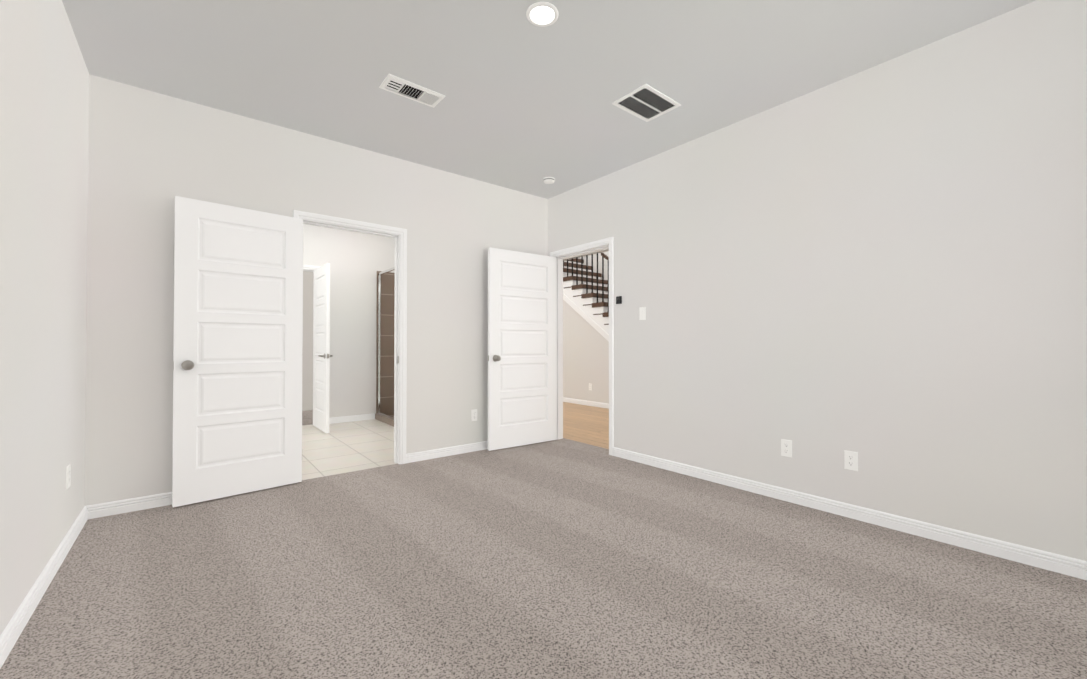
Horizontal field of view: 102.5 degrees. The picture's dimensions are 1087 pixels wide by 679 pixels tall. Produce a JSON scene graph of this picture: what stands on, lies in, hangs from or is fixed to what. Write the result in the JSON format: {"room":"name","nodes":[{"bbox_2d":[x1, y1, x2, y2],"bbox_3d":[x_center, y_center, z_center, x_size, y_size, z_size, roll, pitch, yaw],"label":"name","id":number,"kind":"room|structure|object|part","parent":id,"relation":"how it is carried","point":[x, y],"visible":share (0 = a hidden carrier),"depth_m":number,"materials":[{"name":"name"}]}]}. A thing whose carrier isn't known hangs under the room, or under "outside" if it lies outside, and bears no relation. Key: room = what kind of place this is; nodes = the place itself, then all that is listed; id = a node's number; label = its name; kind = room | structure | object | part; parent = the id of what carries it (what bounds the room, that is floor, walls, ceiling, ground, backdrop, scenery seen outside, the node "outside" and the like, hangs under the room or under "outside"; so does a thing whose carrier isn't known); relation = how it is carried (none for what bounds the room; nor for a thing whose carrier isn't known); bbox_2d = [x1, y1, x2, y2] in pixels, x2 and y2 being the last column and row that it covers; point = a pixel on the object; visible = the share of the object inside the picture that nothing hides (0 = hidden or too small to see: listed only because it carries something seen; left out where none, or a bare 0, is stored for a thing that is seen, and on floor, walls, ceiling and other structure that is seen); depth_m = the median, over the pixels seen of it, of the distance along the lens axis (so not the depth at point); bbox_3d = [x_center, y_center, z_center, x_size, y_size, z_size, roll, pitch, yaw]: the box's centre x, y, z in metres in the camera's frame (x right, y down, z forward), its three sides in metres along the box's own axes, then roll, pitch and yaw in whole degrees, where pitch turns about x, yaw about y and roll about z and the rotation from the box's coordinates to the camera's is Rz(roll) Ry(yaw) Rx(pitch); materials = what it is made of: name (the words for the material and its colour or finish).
{"room":"empty bedroom","nodes":[
{"label":"empty bedroom","id":0,"kind":"room"},
{"bbox_2d":[0,0,88,634],"bbox_3d":[-1.462,-0.266,0.927,0.120,2.790,4.420,0,-1,-39],"label":"wall","id":1,"kind":"structure","parent":0,"point":[44,112],"depth_m":1.84,"materials":[{"name":"beige paint"}]},
{"bbox_2d":[0,505,91,668],"bbox_3d":[-1.447,1.039,1.003,0.015,0.082,4.300,0,-1,-39],"label":"baseboard","id":2,"kind":"structure","parent":1,"relation":"attached to","point":[8,638],"depth_m":1.81,"materials":[{"name":"white wood"}]},
{"bbox_2d":[66,464,70,488],"bbox_3d":[-2.496,0.718,2.294,0.007,0.115,0.070,0,-1,-39],"label":"electrical outlet","id":3,"kind":"object","parent":1,"relation":"attached to","point":[68,480],"visible":0.98,"depth_m":2.28,"materials":[{"name":"white plastic"}]},
{"bbox_2d":[302,410,312,424],"bbox_3d":[-3.834,1.182,6.237,2.140,0.100,1.500,0,-1,-39],"label":"floor","id":4,"kind":"structure","parent":0,"point":[307,417],"depth_m":6.39,"materials":[{"name":"white tile"}]},
{"bbox_2d":[302,271,313,410],"bbox_3d":[-4.269,-0.208,6.787,2.140,2.790,0.120,0,-1,-39],"label":"wall","id":5,"kind":"structure","parent":0,"point":[307,364],"depth_m":7.06,"materials":[{"name":"paint"}]},
{"bbox_2d":[85,74,547,505],"bbox_3d":[-1.417,-0.237,3.885,3.915,2.790,0.120,0,-1,-39],"label":"wall","id":6,"kind":"structure","parent":0,"point":[151,155],"depth_m":3.12,"materials":[{"name":"beige paint"}]},
{"bbox_2d":[92,492,171,518],"bbox_3d":[-2.360,1.059,3.021,1.078,0.082,0.015,0,-1,-39],"label":"baseboard","id":7,"kind":"structure","parent":6,"relation":"attached to","point":[163,499],"depth_m":2.79,"materials":[{"name":"white wood"}]},
{"bbox_2d":[172,196,302,506],"bbox_3d":[-2.144,0.074,3.123,0.771,2.030,0.166,1,-1,-45],"label":"bathroom door","id":8,"kind":"structure","parent":6,"relation":"in","point":[238,350],"depth_m":3.07,"materials":[{"name":"white painted wood"},{"name":"satin nickel"}]},
{"bbox_2d":[293,210,406,463],"bbox_3d":[-1.633,0.051,3.708,0.904,2.112,0.155,0,-1,-39],"label":"door frame","id":9,"kind":"structure","parent":6,"relation":"attached to","point":[402,232],"depth_m":3.91,"materials":[{"name":"white wood"}]},
{"bbox_2d":[406,441,487,462],"bbox_3d":[-0.586,1.073,4.444,1.663,0.082,0.040,0,-1,-39],"label":"baseboard","id":10,"kind":"structure","parent":6,"relation":"attached to","point":[460,449],"depth_m":4.17,"materials":[{"name":"white wood"}]},
{"bbox_2d":[471,409,476,420],"bbox_3d":[-0.695,0.753,4.379,0.070,0.115,0.007,0,-1,-39],"label":"electrical outlet","id":11,"kind":"object","parent":6,"relation":"attached to","point":[473,414],"visible":1,"depth_m":4.38,"materials":[{"name":"white plastic"}]},
{"bbox_2d":[303,224,394,423],"bbox_3d":[-2.780,-0.215,6.063,2.540,2.790,0.120,0,-1,-39],"label":"wall","id":12,"kind":"structure","parent":0,"point":[357,261],"depth_m":6.07,"materials":[{"name":"beige paint"}]},
{"bbox_2d":[303,265,320,269],"bbox_3d":[-3.296,0.069,5.553,0.864,2.112,0.018,0,-1,-39],"label":"door frame","id":13,"kind":"structure","parent":12,"relation":"attached to","point":[309,267],"depth_m":5.74,"materials":[{"name":"white wood"}]},
{"bbox_2d":[313,263,332,432],"bbox_3d":[-2.801,0.097,5.489,0.135,2.030,0.731,0,-1,-39],"label":"closet door","id":14,"kind":"structure","parent":12,"relation":"in","point":[321,332],"depth_m":5.40,"materials":[{"name":"white wood"}]},
{"bbox_2d":[329,413,374,423],"bbox_3d":[-2.690,1.089,6.036,0.698,0.082,0.015,0,-1,-39],"label":"baseboard","id":15,"kind":"structure","parent":12,"relation":"attached to","point":[342,419],"depth_m":6.04,"materials":[{"name":"white wood"}]},
{"bbox_2d":[376,271,394,414],"bbox_3d":[-2.079,0.070,6.544,0.839,2.130,0.012,0,-1,-39],"label":"shower wall tile","id":16,"kind":"structure","parent":12,"relation":"attached to","point":[387,295],"depth_m":6.36,"materials":[{"name":"brown tile"}]},
{"bbox_2d":[302,419,397,479],"bbox_3d":[-1.939,1.173,5.106,2.660,0.096,2.645,0,-1,-39],"label":"floor","id":17,"kind":"structure","parent":0,"point":[344,447],"depth_m":4.50,"materials":[{"name":"beige tile"}]},
{"bbox_2d":[375,267,394,426],"bbox_3d":[-1.764,0.081,6.129,0.845,2.100,1.047,0,-1,-39],"label":"shower enclosure","id":18,"kind":"object","parent":17,"relation":"on","point":[384,418],"visible":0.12,"depth_m":6.26,"materials":[{"name":"tile"}]},
{"bbox_2d":[0,438,1086,678],"bbox_3d":[0.016,1.141,2.127,3.945,0.100,4.445,0,-1,-39],"label":"floor carpet","id":19,"kind":"object","parent":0,"point":[564,558],"visible":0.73,"depth_m":1.90,"materials":[{"name":"grey carpet"}]},
{"bbox_2d":[62,0,1035,198],"bbox_3d":[-0.026,-1.699,2.183,3.915,0.100,4.540,0,-1,-39],"label":"ceiling","id":20,"kind":"structure","parent":0,"point":[524,105],"depth_m":2.58,"materials":[{"name":"paint"}]},
{"bbox_2d":[379,74,445,107],"bbox_3d":[-0.862,-1.634,2.876,0.380,0.014,0.180,0,-1,-39],"label":"ceiling vent","id":21,"kind":"object","parent":20,"relation":"in","point":[408,90],"visible":1,"depth_m":2.86,"materials":[{"name":"white plastic"}]},
{"bbox_2d":[526,2,558,26],"bbox_3d":[-0.006,-1.644,2.207,0.164,0.008,0.164,0,-1,-39],"label":"recessed light","id":22,"kind":"object","parent":20,"relation":"in","point":[542,14],"visible":1,"depth_m":2.20,"materials":[{"name":"white plastic"}]},
{"bbox_2d":[543,177,554,183],"bbox_3d":[0.055,-1.607,4.405,0.124,0.038,0.124,0,-1,-39],"label":"smoke detector","id":23,"kind":"object","parent":20,"relation":"attached to","point":[548,180],"visible":1,"depth_m":4.37,"materials":[{"name":"white plastic"}]},
{"bbox_2d":[612,84,680,121],"bbox_3d":[0.715,-1.635,3.025,0.390,0.009,0.290,0,-1,-39],"label":"ceiling vent","id":24,"kind":"object","parent":20,"relation":"in","point":[646,102],"visible":1,"depth_m":3.02,"materials":[{"name":"white plastic"}]},
{"bbox_2d":[563,402,608,448],"bbox_3d":[0.292,1.195,7.368,3.345,0.096,6.640,0,-1,-39],"label":"floor","id":25,"kind":"structure","parent":0,"point":[586,424],"depth_m":5.86,"materials":[{"name":"brown wood"}]},
{"bbox_2d":[563,253,608,341],"bbox_3d":[1.495,-0.359,7.534,1.034,3.062,4.410,0,-1,-39],"label":"staircase","id":26,"kind":"structure","parent":25,"relation":"on","point":[586,292],"depth_m":7.77,"materials":[{"name":"white wood"}]},
{"bbox_3d":[1.734,-0.667,6.549,0.068,1.676,2.324,0,-1,-39],"label":"handrail","id":27,"kind":"part","parent":26,"relation":"part of","materials":[{"name":"brown wood"}]},
{"bbox_2d":[563,248,608,408],"bbox_3d":[0.756,-1.628,7.773,0.130,5.650,6.400,0,-1,-39],"label":"wall","id":28,"kind":"structure","parent":0,"point":[585,353],"depth_m":7.75,"materials":[{"name":"beige paint"}]},
{"bbox_2d":[563,397,608,408],"bbox_3d":[0.318,1.111,8.218,0.015,0.082,5.114,0,-1,-39],"label":"baseboard","id":29,"kind":"structure","parent":28,"relation":"attached to","point":[588,403],"depth_m":7.65,"materials":[{"name":"white wood"}]},
{"bbox_2d":[578,251,608,279],"bbox_3d":[1.545,-1.621,8.412,0.120,5.650,6.400,0,-1,-39],"label":"wall","id":30,"kind":"structure","parent":0,"point":[599,264],"depth_m":8.82,"materials":[{"name":"beige paint"}]},
{"bbox_2d":[548,0,1086,560],"bbox_3d":[1.448,-0.242,3.364,0.120,2.790,4.300,0,-1,-39],"label":"wall","id":31,"kind":"structure","parent":0,"point":[882,270],"depth_m":2.56,"materials":[{"name":"beige paint"}]},
{"bbox_2d":[488,247,555,450],"bbox_3d":[-0.206,0.089,4.617,0.856,2.030,0.166,0,-1,-37],"label":"hall door","id":32,"kind":"structure","parent":31,"relation":"in","point":[521,348],"depth_m":4.58,"materials":[{"name":"white painted wood"},{"name":"satin nickel"}]},
{"bbox_2d":[550,237,613,455],"bbox_3d":[0.430,0.060,4.617,0.155,2.112,0.939,0,-1,-39],"label":"door frame","id":33,"kind":"structure","parent":31,"relation":"attached to","point":[559,347],"depth_m":4.69,"materials":[{"name":"white wood"}]},
{"bbox_2d":[616,296,621,303],"bbox_3d":[0.717,-0.382,4.156,0.021,0.072,0.060,0,-1,-39],"label":"sensor","id":34,"kind":"object","parent":31,"relation":"attached to","point":[618,299],"visible":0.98,"depth_m":4.14,"materials":[{"name":"black plastic"}]},
{"bbox_2d":[639,307,645,319],"bbox_3d":[0.894,-0.241,3.943,0.011,0.115,0.070,0,-1,-39],"label":"rocker light switch","id":35,"kind":"object","parent":31,"relation":"attached to","point":[642,313],"visible":1,"depth_m":3.94,"materials":[{"name":"white plastic"}]},
{"bbox_2d":[781,439,791,456],"bbox_3d":[1.663,0.740,2.987,0.007,0.115,0.070,0,-1,-39],"label":"electrical outlet","id":36,"kind":"object","parent":31,"relation":"attached to","point":[786,448],"visible":1,"depth_m":2.98,"materials":[{"name":"white plastic"}]},
{"bbox_2d":[613,447,1086,579],"bbox_3d":[1.702,1.058,2.931,0.015,0.082,3.268,0,-1,-39],"label":"baseboard","id":37,"kind":"structure","parent":31,"relation":"attached to","point":[1045,560],"depth_m":2.53,"materials":[{"name":"white wood"}]},
{"bbox_2d":[844,450,857,470],"bbox_3d":[1.900,0.745,2.695,0.007,0.115,0.070,0,-1,-39],"label":"electrical outlet","id":38,"kind":"object","parent":31,"relation":"attached to","point":[850,460],"visible":1,"depth_m":2.69,"materials":[{"name":"white plastic"}]}
]}

